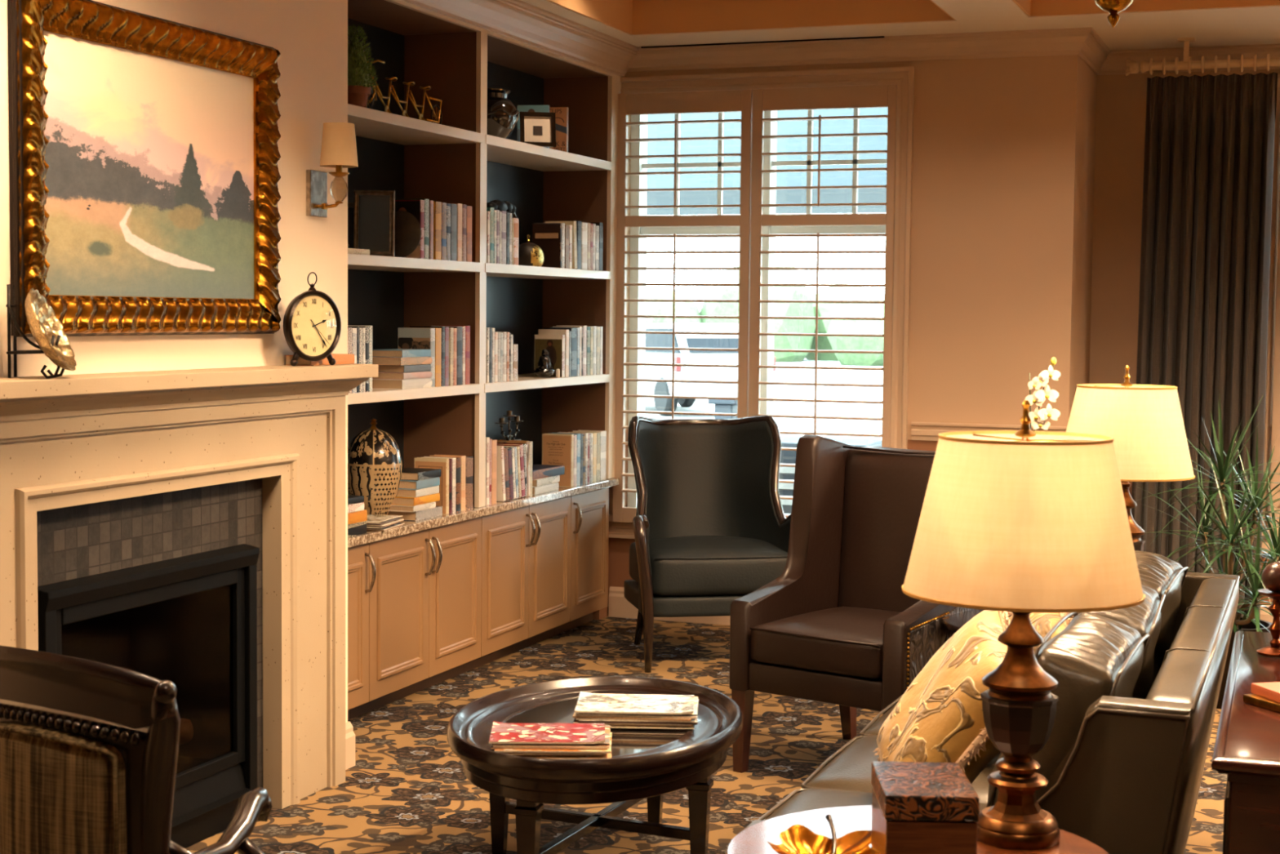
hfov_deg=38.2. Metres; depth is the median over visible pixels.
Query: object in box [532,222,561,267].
book
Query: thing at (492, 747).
magazine
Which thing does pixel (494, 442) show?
book
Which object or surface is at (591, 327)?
book
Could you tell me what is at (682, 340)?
car
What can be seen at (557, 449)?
book
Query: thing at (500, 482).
book
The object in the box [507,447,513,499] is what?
book
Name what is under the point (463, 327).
book
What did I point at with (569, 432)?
book
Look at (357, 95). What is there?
pot
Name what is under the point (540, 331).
book
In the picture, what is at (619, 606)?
baseboard
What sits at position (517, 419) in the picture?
candle cup
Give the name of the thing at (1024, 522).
table lamp
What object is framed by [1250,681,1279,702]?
book
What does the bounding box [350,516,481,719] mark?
base cabinet
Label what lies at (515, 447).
book
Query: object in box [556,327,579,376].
book
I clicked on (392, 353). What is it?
book
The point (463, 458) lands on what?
book
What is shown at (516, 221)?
book
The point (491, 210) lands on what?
book
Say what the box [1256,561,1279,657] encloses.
candle holder
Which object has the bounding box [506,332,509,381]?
book
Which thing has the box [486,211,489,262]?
book
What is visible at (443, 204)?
book
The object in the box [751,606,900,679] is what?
seat cushion
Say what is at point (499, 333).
book
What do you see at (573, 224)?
book
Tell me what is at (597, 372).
book
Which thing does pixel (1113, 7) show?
chandelier
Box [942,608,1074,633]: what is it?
side table
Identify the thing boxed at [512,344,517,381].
book
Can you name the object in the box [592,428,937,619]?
wall
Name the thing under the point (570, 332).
book
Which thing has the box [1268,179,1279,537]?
window shutter
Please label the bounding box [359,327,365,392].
book
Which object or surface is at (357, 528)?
book
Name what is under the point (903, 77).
window
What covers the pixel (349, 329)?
book
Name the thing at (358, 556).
base cabinet
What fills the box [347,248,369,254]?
book
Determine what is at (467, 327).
book
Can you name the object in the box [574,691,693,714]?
magazine
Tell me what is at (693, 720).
magazine
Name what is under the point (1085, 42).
crown molding
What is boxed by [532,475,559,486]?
book
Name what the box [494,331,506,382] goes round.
book
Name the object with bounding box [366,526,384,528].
magazine
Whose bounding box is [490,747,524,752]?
magazine
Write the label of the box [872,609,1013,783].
throw pillow
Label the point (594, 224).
book
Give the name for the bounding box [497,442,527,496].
book
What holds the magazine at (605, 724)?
on the magazine at (611, 726)
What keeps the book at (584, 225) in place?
on the bookcase at (460, 50)
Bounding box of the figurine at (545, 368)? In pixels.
[533,348,559,377]
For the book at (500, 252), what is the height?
0.237 m
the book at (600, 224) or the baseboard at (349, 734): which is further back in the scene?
the book at (600, 224)
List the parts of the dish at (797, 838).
stem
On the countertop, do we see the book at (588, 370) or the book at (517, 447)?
the book at (517, 447)
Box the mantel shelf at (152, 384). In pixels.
[0,364,377,399]
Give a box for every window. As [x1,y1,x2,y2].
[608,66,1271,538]
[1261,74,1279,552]
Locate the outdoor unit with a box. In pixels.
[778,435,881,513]
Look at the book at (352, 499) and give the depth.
7.16 m
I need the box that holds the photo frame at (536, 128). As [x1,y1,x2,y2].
[519,111,555,147]
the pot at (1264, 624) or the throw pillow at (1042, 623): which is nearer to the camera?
the throw pillow at (1042, 623)
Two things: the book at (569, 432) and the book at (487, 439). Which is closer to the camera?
the book at (487, 439)
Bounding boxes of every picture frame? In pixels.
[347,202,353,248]
[353,190,395,256]
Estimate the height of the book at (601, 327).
0.248 m
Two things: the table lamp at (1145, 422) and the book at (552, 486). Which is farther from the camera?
the book at (552, 486)
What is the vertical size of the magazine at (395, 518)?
0.005 m
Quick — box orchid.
[1025,356,1060,431]
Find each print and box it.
[358,195,390,251]
[398,337,430,349]
[533,125,542,135]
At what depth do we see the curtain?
9.13 m
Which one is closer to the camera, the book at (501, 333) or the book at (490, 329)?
the book at (490, 329)
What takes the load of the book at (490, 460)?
on the countertop
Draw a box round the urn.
[487,88,519,138]
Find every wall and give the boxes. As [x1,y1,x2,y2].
[0,0,347,722]
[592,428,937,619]
[622,54,1097,439]
[1088,68,1279,604]
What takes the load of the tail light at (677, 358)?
attached to the car
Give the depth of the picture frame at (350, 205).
7.50 m
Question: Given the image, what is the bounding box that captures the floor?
[186,616,1226,853]
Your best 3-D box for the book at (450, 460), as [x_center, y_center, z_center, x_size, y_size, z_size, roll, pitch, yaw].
[-0.887,0.253,7.987,0.155,0.237,0.024,2,4,20]
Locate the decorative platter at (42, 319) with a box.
[24,288,76,370]
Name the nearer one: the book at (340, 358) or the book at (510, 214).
the book at (340, 358)
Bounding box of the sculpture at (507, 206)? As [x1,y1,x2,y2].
[486,200,516,217]
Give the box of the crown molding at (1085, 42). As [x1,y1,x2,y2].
[626,27,1279,75]
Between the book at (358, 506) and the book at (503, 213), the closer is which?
the book at (358, 506)
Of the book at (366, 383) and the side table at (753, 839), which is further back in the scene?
the book at (366, 383)
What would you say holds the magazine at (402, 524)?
on the countertop
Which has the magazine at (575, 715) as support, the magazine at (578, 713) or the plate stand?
the magazine at (578, 713)
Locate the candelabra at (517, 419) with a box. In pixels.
[494,410,524,443]
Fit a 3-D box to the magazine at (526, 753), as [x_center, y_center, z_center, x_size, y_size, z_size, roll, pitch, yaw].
[-0.246,0.866,5.037,0.310,0.003,0.225,0,4,-2]
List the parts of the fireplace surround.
bed moulding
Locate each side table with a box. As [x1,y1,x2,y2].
[725,804,1108,853]
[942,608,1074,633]
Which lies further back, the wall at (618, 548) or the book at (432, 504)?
the wall at (618, 548)
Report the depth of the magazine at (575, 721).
5.28 m
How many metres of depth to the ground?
37.95 m
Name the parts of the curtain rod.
rod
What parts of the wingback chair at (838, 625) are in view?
leg, rail, leg, backrest, nailhead trim, tooled panel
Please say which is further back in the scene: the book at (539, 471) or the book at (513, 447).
the book at (539, 471)
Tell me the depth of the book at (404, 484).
7.69 m
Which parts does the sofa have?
arm, backrest, arm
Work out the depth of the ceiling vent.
9.34 m
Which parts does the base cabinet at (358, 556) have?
door, handle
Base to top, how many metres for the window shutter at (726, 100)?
2.250 m
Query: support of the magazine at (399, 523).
on the magazine at (402, 524)
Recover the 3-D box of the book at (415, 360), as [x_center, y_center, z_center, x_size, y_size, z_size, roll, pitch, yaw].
[-0.994,-0.275,7.652,0.155,0.031,0.282,2,4,20]
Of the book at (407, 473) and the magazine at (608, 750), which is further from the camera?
the book at (407, 473)
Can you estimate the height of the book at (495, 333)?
0.227 m
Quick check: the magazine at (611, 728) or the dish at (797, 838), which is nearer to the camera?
the dish at (797, 838)
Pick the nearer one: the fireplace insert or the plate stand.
the plate stand
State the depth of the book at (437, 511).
7.70 m
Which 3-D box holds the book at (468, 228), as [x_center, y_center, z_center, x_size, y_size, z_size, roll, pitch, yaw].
[-0.823,-0.845,8.087,0.170,0.243,0.052,2,4,20]
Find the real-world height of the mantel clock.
0.306 m
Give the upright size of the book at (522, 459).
0.251 m
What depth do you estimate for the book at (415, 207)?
7.63 m
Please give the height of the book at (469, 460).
0.233 m
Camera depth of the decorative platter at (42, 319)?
4.81 m
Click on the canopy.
(877, 125)
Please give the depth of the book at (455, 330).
7.96 m
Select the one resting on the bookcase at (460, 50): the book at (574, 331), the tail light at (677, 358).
the book at (574, 331)
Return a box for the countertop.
[347,477,619,547]
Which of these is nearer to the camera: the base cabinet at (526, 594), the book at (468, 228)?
the book at (468, 228)
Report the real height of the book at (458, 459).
0.235 m
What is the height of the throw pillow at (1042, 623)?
0.473 m
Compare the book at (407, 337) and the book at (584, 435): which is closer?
the book at (407, 337)
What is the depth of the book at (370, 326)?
7.25 m
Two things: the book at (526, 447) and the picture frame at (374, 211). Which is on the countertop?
the book at (526, 447)
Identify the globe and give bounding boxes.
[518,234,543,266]
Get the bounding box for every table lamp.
[901,400,1145,849]
[1065,364,1195,551]
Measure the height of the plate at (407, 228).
0.195 m
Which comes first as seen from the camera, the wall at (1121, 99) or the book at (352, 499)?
the book at (352, 499)
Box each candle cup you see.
[494,417,508,427]
[502,410,515,419]
[510,415,524,425]
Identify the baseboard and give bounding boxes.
[345,720,355,769]
[608,586,1273,625]
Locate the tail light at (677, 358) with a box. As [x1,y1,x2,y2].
[671,355,680,371]
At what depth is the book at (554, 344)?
9.10 m
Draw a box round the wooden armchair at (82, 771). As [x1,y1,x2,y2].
[0,644,272,853]
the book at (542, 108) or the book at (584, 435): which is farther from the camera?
the book at (584, 435)
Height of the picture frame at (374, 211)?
0.265 m
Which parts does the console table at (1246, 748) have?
panel moulding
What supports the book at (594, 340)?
on the bookcase at (460, 50)
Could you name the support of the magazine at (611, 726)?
on the magazine at (611, 728)
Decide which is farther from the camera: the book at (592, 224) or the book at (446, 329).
the book at (592, 224)
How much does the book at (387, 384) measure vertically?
0.039 m
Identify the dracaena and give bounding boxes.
[1137,396,1279,708]
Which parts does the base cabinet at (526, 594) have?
door, handle, handle, door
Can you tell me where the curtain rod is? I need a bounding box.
[1124,37,1279,75]
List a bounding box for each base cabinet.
[347,542,376,719]
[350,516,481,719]
[463,496,571,672]
[554,487,608,635]
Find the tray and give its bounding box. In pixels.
[447,675,742,781]
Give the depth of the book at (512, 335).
8.51 m
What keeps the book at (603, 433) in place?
on the countertop
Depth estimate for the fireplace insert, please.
5.58 m
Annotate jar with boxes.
[347,417,402,515]
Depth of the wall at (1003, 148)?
9.10 m
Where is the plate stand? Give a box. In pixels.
[5,284,64,378]
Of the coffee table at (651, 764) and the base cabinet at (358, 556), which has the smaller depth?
the coffee table at (651, 764)
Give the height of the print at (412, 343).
0.205 m
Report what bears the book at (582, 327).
on the bookcase at (460, 50)
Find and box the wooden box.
[871,760,979,853]
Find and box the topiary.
[347,24,378,107]
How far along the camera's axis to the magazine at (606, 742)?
4.94 m
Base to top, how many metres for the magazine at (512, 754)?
0.004 m
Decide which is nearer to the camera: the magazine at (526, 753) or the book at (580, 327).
the magazine at (526, 753)
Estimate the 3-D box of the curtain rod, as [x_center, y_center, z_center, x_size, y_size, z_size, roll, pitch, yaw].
[4.381,-1.774,8.484,4.175,0.173,0.081,2,4,20]
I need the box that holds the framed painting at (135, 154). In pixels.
[7,0,280,337]
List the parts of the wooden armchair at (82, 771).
panel, crest rail, post, armrest, leg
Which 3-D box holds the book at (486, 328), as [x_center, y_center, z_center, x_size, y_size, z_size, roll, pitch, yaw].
[-0.752,-0.324,8.304,0.155,0.248,0.019,2,4,20]
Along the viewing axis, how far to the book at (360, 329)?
7.18 m
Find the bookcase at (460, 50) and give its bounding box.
[347,0,638,507]
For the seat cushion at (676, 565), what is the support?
on the wingback chair at (712, 528)
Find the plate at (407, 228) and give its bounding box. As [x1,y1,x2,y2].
[394,210,421,257]
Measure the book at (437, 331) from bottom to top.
0.248 m
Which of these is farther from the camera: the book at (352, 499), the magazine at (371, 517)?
the magazine at (371, 517)
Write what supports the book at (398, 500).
on the book at (432, 504)
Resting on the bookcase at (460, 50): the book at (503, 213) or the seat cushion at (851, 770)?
the book at (503, 213)
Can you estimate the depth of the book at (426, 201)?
7.67 m
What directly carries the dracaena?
on the floor
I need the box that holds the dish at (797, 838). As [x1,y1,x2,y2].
[766,813,871,853]
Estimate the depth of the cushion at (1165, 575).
5.14 m
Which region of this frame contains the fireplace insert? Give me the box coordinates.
[37,543,259,848]
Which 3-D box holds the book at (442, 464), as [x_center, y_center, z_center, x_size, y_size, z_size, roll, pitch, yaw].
[-0.898,0.254,7.958,0.155,0.239,0.028,2,4,20]
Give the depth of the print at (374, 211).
7.43 m
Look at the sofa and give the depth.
3.81 m
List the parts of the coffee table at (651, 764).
leg, leg, leg, leg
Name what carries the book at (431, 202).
on the bookcase at (460, 50)
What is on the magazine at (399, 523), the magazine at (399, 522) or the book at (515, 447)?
the magazine at (399, 522)
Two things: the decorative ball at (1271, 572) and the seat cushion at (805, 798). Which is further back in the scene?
the decorative ball at (1271, 572)
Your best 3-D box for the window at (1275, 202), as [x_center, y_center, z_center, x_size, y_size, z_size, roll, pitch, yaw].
[4.880,-0.519,8.886,3.640,2.424,0.295,2,4,20]
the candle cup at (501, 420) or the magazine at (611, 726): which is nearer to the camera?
the magazine at (611, 726)
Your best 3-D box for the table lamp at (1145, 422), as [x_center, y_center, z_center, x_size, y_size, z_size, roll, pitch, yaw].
[1.573,0.234,6.000,0.440,0.868,0.440,-1,4,-22]
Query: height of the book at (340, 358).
0.033 m
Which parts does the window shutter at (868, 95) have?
tilt rod, tilt rod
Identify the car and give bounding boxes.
[644,323,775,415]
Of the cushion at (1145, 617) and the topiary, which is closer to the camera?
the cushion at (1145, 617)
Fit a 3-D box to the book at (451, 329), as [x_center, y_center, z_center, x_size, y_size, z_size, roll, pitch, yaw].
[-0.880,-0.304,7.957,0.155,0.249,0.031,2,4,20]
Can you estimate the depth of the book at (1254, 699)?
4.10 m
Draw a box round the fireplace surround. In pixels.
[0,364,377,808]
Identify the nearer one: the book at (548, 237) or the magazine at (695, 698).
the magazine at (695, 698)
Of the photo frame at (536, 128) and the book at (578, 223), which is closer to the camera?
the photo frame at (536, 128)
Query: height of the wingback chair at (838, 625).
1.178 m
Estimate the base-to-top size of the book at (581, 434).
0.258 m
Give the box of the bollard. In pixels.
[707,395,737,418]
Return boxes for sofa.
[724,550,1239,853]
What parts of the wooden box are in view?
lid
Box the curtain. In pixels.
[1131,53,1277,618]
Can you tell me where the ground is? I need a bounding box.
[644,358,883,439]
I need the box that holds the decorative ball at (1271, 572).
[1262,561,1279,592]
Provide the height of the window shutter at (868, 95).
2.250 m
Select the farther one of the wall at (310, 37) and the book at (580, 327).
the book at (580, 327)
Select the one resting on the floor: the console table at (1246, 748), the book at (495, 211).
the console table at (1246, 748)
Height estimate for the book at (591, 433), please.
0.252 m
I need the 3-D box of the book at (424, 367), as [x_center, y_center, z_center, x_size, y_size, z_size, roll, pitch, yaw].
[-0.991,-0.244,7.662,0.155,0.029,0.240,2,4,20]
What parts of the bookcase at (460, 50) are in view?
shelf, shelf, shelf, panel, panel, crown moulding, shelf, shelf, shelf, panel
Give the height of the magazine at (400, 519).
0.004 m
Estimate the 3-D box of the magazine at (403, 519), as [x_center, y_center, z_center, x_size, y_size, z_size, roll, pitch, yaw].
[-1.074,0.384,7.430,0.180,0.004,0.240,1,4,11]
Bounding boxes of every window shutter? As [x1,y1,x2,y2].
[612,88,752,523]
[747,84,897,517]
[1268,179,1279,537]
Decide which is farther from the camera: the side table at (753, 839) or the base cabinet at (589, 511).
the base cabinet at (589, 511)
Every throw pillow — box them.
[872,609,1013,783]
[998,612,1073,754]
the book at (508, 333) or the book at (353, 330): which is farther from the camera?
the book at (508, 333)
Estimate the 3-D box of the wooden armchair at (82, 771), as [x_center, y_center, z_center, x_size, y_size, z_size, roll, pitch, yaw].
[-0.959,0.894,3.552,0.637,1.008,0.529,3,4,33]
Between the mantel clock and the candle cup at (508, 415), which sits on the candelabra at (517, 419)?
the candle cup at (508, 415)
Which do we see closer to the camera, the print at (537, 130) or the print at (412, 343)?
the print at (412, 343)
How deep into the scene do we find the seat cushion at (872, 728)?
5.36 m
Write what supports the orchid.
on the side table at (953, 622)
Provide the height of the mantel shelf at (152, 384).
0.044 m
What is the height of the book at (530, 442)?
0.258 m
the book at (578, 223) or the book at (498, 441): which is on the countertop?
the book at (498, 441)
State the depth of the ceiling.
8.84 m
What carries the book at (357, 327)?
on the bookcase at (460, 50)
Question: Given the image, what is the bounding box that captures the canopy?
[646,107,888,215]
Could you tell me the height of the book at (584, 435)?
0.256 m
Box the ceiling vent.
[640,35,884,48]
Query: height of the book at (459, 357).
0.253 m
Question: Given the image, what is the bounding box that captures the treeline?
[645,261,884,366]
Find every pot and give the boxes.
[347,85,371,107]
[1216,616,1271,708]
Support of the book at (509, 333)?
on the bookcase at (460, 50)
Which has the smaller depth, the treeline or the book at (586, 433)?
the book at (586, 433)
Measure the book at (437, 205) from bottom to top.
0.244 m
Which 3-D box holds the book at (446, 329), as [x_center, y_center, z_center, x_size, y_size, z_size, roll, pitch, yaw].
[-0.896,-0.303,7.914,0.155,0.252,0.034,2,4,20]
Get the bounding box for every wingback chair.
[624,415,791,672]
[728,434,974,773]
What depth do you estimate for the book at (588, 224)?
9.36 m
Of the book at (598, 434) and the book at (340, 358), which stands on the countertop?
the book at (598, 434)
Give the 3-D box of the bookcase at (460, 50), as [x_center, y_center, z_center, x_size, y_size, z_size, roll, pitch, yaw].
[-0.831,-0.394,8.239,0.516,2.999,3.408,2,4,20]
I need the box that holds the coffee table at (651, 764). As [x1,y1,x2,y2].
[447,675,742,853]
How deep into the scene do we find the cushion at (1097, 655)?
3.82 m
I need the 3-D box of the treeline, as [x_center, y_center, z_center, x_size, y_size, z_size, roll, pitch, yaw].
[23.748,-3.812,65.070,83.083,6.770,12.922,2,4,20]
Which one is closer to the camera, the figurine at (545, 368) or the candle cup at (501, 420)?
the candle cup at (501, 420)
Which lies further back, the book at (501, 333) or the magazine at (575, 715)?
the book at (501, 333)
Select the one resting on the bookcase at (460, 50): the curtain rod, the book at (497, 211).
the book at (497, 211)
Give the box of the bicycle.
[366,59,442,124]
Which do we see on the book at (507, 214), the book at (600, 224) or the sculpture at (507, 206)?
the sculpture at (507, 206)
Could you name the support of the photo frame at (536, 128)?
on the bookcase at (460, 50)
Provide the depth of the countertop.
8.13 m
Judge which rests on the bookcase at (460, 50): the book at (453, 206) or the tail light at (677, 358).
the book at (453, 206)
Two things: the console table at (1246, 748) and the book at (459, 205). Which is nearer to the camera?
the console table at (1246, 748)
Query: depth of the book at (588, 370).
9.40 m
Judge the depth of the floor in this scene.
6.50 m
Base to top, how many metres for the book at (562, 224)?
0.221 m
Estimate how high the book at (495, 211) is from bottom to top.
0.240 m
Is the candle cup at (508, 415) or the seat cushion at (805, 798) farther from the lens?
the candle cup at (508, 415)
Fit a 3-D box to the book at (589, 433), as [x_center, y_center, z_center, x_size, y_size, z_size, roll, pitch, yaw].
[-0.329,0.156,9.497,0.160,0.255,0.016,2,4,20]
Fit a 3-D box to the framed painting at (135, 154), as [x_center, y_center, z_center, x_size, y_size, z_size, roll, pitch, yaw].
[-1.391,-0.726,5.364,0.066,0.917,1.249,2,4,20]
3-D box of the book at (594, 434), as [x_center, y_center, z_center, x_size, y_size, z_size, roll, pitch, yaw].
[-0.307,0.154,9.556,0.160,0.252,0.048,2,4,20]
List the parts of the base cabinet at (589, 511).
handle, door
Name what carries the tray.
on the coffee table at (651, 764)
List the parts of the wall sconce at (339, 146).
arm, lamp shade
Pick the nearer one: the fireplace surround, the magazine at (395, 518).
the fireplace surround
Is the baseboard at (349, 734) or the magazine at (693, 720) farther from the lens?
the baseboard at (349, 734)
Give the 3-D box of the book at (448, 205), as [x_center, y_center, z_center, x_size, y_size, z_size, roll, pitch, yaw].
[-0.894,-0.833,7.896,0.170,0.242,0.034,2,4,20]
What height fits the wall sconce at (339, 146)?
0.310 m
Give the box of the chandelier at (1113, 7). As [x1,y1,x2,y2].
[1094,0,1133,27]
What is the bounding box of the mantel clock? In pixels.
[283,271,341,366]
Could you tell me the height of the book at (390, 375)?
0.027 m
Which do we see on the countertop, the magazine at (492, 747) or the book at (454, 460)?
the book at (454, 460)
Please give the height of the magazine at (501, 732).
0.011 m
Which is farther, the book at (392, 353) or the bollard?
the bollard
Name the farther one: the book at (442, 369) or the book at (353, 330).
the book at (442, 369)
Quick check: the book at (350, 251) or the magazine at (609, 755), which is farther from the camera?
the book at (350, 251)
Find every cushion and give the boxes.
[629,535,787,595]
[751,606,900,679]
[764,787,986,820]
[801,734,1000,803]
[860,702,897,735]
[987,612,1143,805]
[1071,584,1161,698]
[1134,550,1184,698]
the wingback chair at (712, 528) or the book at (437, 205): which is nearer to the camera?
the book at (437, 205)
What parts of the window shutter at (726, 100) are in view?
tilt rod, tilt rod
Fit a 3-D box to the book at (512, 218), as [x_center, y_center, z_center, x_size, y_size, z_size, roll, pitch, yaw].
[-0.656,-0.855,8.516,0.155,0.214,0.017,2,4,20]
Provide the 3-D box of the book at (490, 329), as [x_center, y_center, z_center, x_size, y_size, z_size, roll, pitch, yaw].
[-0.743,-0.324,8.328,0.155,0.246,0.025,2,4,20]
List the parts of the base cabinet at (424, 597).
door, handle, handle, door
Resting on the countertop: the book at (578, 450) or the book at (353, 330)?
the book at (578, 450)
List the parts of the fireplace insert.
glass, frame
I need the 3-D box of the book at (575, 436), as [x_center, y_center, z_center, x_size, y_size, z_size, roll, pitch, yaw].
[-0.399,0.166,9.308,0.160,0.257,0.035,2,4,20]
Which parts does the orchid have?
flower, flower, flower, flower, flower, flower, flower, flower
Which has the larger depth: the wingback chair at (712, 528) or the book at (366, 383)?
the wingback chair at (712, 528)
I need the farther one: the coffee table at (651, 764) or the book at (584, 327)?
the book at (584, 327)
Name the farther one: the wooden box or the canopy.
the canopy
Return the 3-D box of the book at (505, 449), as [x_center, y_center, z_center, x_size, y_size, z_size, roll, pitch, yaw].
[-0.684,0.214,8.533,0.155,0.247,0.068,2,4,20]
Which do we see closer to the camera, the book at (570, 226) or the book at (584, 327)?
the book at (570, 226)
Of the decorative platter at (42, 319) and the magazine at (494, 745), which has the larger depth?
the magazine at (494, 745)
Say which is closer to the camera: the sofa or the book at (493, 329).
the sofa
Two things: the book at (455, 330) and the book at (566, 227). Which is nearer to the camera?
the book at (455, 330)
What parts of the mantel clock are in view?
pendant knob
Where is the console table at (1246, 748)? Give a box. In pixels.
[1211,630,1279,853]
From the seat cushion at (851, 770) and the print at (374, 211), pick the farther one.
the print at (374, 211)
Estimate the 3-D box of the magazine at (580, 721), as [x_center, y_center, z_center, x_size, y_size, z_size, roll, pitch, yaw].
[-0.003,0.837,5.398,0.340,0.006,0.250,1,4,1]
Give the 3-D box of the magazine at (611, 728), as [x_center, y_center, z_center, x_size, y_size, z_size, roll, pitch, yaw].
[-0.014,0.855,5.411,0.340,0.005,0.250,1,4,3]
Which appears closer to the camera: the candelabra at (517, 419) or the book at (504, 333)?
the book at (504, 333)
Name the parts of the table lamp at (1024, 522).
faceted stem, lamp shade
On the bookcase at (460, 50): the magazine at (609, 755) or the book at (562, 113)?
the book at (562, 113)
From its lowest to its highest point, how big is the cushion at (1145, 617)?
0.540 m
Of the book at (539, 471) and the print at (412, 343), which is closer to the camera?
the print at (412, 343)
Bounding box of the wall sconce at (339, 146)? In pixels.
[306,122,358,217]
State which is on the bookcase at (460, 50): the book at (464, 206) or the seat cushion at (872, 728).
the book at (464, 206)
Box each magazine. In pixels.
[366,514,402,522]
[366,517,400,524]
[366,518,403,526]
[366,519,404,526]
[366,521,399,528]
[366,522,404,530]
[366,524,403,531]
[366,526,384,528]
[488,720,604,743]
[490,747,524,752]
[491,743,607,749]
[493,724,609,745]
[493,727,610,747]
[493,732,612,753]
[502,752,607,755]
[511,754,606,755]
[517,748,611,759]
[572,712,691,720]
[573,717,692,725]
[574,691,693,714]
[576,717,695,722]
[577,697,698,718]
[578,696,697,715]
[578,715,697,724]
[604,724,693,726]
[609,724,693,728]
[610,728,692,730]
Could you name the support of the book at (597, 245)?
on the bookcase at (460, 50)
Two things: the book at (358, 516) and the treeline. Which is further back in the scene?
the treeline
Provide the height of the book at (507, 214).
0.234 m
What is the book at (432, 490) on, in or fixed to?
on the book at (398, 500)
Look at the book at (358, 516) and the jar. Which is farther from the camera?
the jar
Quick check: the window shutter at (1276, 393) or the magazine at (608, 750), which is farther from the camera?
the window shutter at (1276, 393)
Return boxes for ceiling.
[520,0,1279,50]
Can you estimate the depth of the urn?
8.50 m
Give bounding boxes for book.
[284,353,354,365]
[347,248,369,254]
[347,324,372,391]
[347,326,359,392]
[347,327,351,393]
[347,494,364,505]
[347,502,364,513]
[347,509,367,524]
[347,520,366,537]
[351,328,356,393]
[359,326,368,391]
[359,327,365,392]
[359,328,362,392]
[372,348,431,357]
[372,356,431,365]
[372,371,432,379]
[372,377,432,389]
[377,364,431,373]
[388,501,435,511]
[388,506,442,520]
[391,493,439,506]
[395,198,429,258]
[395,200,424,258]
[396,485,439,497]
[397,327,435,386]
[399,476,439,489]
[400,467,440,480]
[409,326,444,386]
[409,327,441,386]
[413,457,448,514]
[423,456,456,512]
[425,457,452,513]
[428,200,433,259]
[429,454,466,511]
[431,325,465,384]
[432,456,460,511]
[433,201,441,259]
[441,202,446,260]
[444,326,462,385]
[444,327,448,386]
[446,203,450,260]
[448,327,453,386]
[449,203,457,261]
[451,203,462,261]
[453,328,457,385]
[457,325,470,384]
[462,204,466,261]
[465,455,473,510]
[466,205,471,262]
[484,437,489,505]
[485,327,488,382]
[486,207,493,263]
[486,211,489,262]
[488,328,492,382]
[488,438,491,504]
[491,328,494,382]
[491,440,497,504]
[493,209,496,263]
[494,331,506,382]
[494,332,497,382]
[495,209,499,263]
[496,445,506,501]
[497,332,500,382]
[497,440,528,497]
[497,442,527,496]
[497,443,524,497]
[498,211,501,263]
[499,210,506,264]
[500,332,502,382]
[503,445,518,498]
[503,446,516,498]
[503,447,510,500]
[505,445,521,497]
[506,213,509,264]
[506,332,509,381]
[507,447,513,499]
[509,213,511,264]
[509,333,511,381]
[510,334,513,381]
[511,217,513,264]
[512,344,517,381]
[513,217,519,265]
[517,105,549,148]
[525,444,529,495]
[528,441,532,496]
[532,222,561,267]
[532,464,564,479]
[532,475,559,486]
[532,482,559,494]
[534,222,564,268]
[534,334,564,377]
[537,328,568,377]
[542,433,573,486]
[543,327,577,376]
[545,221,577,268]
[547,432,580,485]
[549,106,568,152]
[552,326,582,376]
[556,324,586,375]
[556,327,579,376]
[557,431,587,483]
[564,224,568,268]
[568,225,572,268]
[568,331,571,377]
[568,431,589,483]
[571,431,596,481]
[572,429,606,479]
[573,221,581,269]
[573,435,577,486]
[580,433,583,484]
[581,222,587,270]
[581,327,582,376]
[582,431,600,480]
[582,433,585,484]
[586,222,591,270]
[586,326,590,375]
[589,432,591,482]
[590,223,593,270]
[590,326,593,375]
[591,222,603,271]
[591,433,592,482]
[592,223,595,270]
[592,326,596,374]
[595,225,599,271]
[595,326,599,374]
[600,326,603,374]
[1243,693,1279,711]
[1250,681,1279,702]

